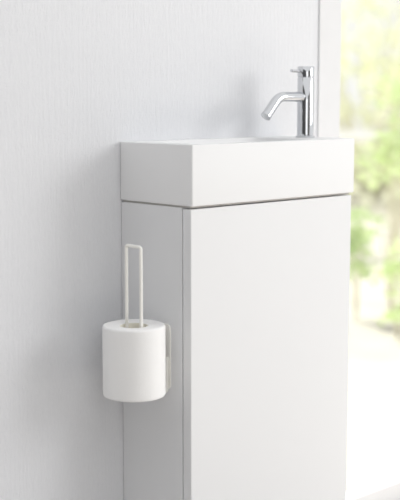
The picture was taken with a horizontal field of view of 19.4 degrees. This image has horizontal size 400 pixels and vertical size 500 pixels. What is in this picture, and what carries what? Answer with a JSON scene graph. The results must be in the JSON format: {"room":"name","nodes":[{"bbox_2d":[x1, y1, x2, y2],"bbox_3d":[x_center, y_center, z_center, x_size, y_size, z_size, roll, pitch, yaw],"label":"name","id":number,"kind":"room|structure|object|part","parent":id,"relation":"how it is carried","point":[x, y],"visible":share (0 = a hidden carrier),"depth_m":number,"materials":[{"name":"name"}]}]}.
{"room":"bathroom","nodes":[
{"label":"bathroom","id":0,"kind":"room"},
{"bbox_2d":[0,0,318,499],"bbox_3d":[0.041,-0.659,2.138,5.800,2.600,0.120,-7,10,-43],"label":"wall","id":1,"kind":"structure","parent":0,"point":[80,79],"depth_m":1.92,"materials":[{"name":"paint"}]},
{"bbox_2d":[317,0,341,137],"bbox_3d":[0.254,-0.481,2.281,0.065,2.210,0.004,-7,10,-43],"label":"trim","id":2,"kind":"structure","parent":1,"relation":"attached to","point":[329,46],"depth_m":2.29,"materials":[{"name":"white paint"}]},
{"bbox_2d":[346,472,399,499],"bbox_3d":[0.727,-0.524,2.832,1.382,2.150,0.040,-7,10,-43],"label":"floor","id":3,"kind":"structure","parent":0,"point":[387,488],"depth_m":2.65,"materials":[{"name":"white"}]},
{"bbox_3d":[1.425,0.849,0.881,5.800,0.060,4.120,-7,10,-43],"label":"floor","id":4,"kind":"structure","parent":0,"visible":0},
{"bbox_2d":[121,193,350,499],"bbox_3d":[0.071,0.279,2.087,0.398,0.753,0.170,-7,10,-43],"label":"vanity cabinet","id":5,"kind":"object","parent":4,"relation":"on","point":[253,296],"visible":0.82,"depth_m":1.97,"materials":[{"name":"white paint"}]},
{"bbox_2d":[125,244,170,392],"bbox_3d":[-0.086,0.111,1.891,0.067,0.248,0.050,-7,10,-43],"label":"toilet roll holder","id":6,"kind":"object","parent":5,"relation":"attached to","point":[167,326],"visible":0.38,"depth_m":1.87,"materials":[{"name":"white metal"}]},
{"bbox_2d":[102,319,165,401],"bbox_3d":[-0.105,0.175,1.874,0.100,0.114,0.100,-7,10,-43],"label":"toilet roll","id":7,"kind":"object","parent":6,"relation":"on","point":[134,357],"visible":0.98,"depth_m":1.83,"materials":[{"name":"paper"}]},
{"bbox_3d":[-0.064,0.172,1.922,0.003,0.108,0.047,-7,10,-43],"label":"mounting plate","id":8,"kind":"part","parent":6,"relation":"part of","materials":[{"name":"white metal"}]},
{"bbox_3d":[0.070,-0.092,2.038,0.393,0.003,0.164,-7,10,-43],"label":"rail","id":9,"kind":"part","parent":5,"relation":"part of","materials":[{"name":"white"}]},
{"bbox_2d":[120,136,353,206],"bbox_3d":[0.072,-0.142,2.029,0.402,0.097,0.175,-7,10,-43],"label":"washbasin","id":10,"kind":"object","parent":5,"relation":"in","point":[211,171],"visible":1,"depth_m":1.93,"materials":[{"name":"white ceramic"}]},
{"bbox_2d":[261,66,314,137],"bbox_3d":[0.158,-0.264,2.096,0.130,0.128,0.035,-7,10,-43],"label":"tap","id":11,"kind":"object","parent":10,"relation":"on","point":[304,96],"visible":1,"depth_m":2.11,"materials":[{"name":"silver metal"}]},
{"bbox_3d":[0.148,-0.258,2.087,0.098,0.047,0.018,-7,10,-43],"label":"spout","id":12,"kind":"part","parent":11,"relation":"part of","materials":[{"name":"silver metal"}]},
{"bbox_3d":[0.173,-0.321,2.102,0.006,0.006,0.031,7,10,42],"label":"lever","id":13,"kind":"part","parent":11,"relation":"part of","materials":[{"name":"silver metal"}]},
{"bbox_3d":[0.192,-0.322,2.121,0.031,0.020,0.031,-7,10,-43],"label":"handle","id":14,"kind":"part","parent":11,"relation":"part of","materials":[{"name":"silver metal"}]},
{"label":"outside","id":15,"kind":"structure","parent":0,"visible":0},
{"bbox_2d":[345,140,399,490],"bbox_3d":[-3.395,-1.232,16.904,28.000,0.060,25.880,-7,10,-43],"label":"window","id":16,"kind":"structure","parent":15,"point":[373,413],"depth_m":4.06,"materials":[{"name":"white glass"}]},
{"bbox_2d":[339,131,398,232],"bbox_3d":[1.046,-0.358,7.216,5.000,0.750,0.063,0,8,0],"label":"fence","id":17,"kind":"object","parent":16,"relation":"on","point":[357,135],"visible":0.04,"depth_m":7.15,"materials":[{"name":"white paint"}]},
{"bbox_3d":[1.046,-0.702,7.170,5.000,0.055,0.040,0,8,0],"label":"rail","id":18,"kind":"part","parent":17,"relation":"part of","materials":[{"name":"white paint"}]},
{"bbox_3d":[1.046,-0.120,7.247,5.000,0.030,0.040,0,8,0],"label":"rail","id":19,"kind":"part","parent":17,"relation":"part of","materials":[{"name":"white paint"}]},
{"bbox_2d":[350,206,388,319],"bbox_3d":[0.663,0.057,5.064,0.253,0.492,0.245,-7,10,-43],"label":"shrub","id":20,"kind":"object","parent":16,"relation":"on","point":[357,240],"visible":0.69,"depth_m":5.03,"materials":[{"name":"green plant"}]},
{"bbox_2d":[340,0,399,204],"bbox_3d":[1.636,-1.971,10.862,4.297,3.016,3.653,0,8,-1],"label":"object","id":21,"kind":"object","parent":16,"relation":"on","point":[366,65],"visible":0.28,"depth_m":10.91,"materials":[{"name":"green plant"}]},
{"bbox_2d":[349,69,399,310],"bbox_3d":[0.886,-0.268,5.239,0.460,1.092,0.465,-7,10,-43],"label":"tree","id":22,"kind":"object","parent":16,"relation":"on","point":[392,145],"visible":0.78,"depth_m":5.19,"materials":[{"name":"green plant"}]},
{"bbox_2d":[371,233,399,338],"bbox_3d":[0.776,0.140,4.664,0.248,0.434,0.224,-7,10,-43],"label":"shrub","id":23,"kind":"object","parent":16,"relation":"on","point":[393,268],"visible":1,"depth_m":4.64,"materials":[{"name":"green plant"}]}
]}

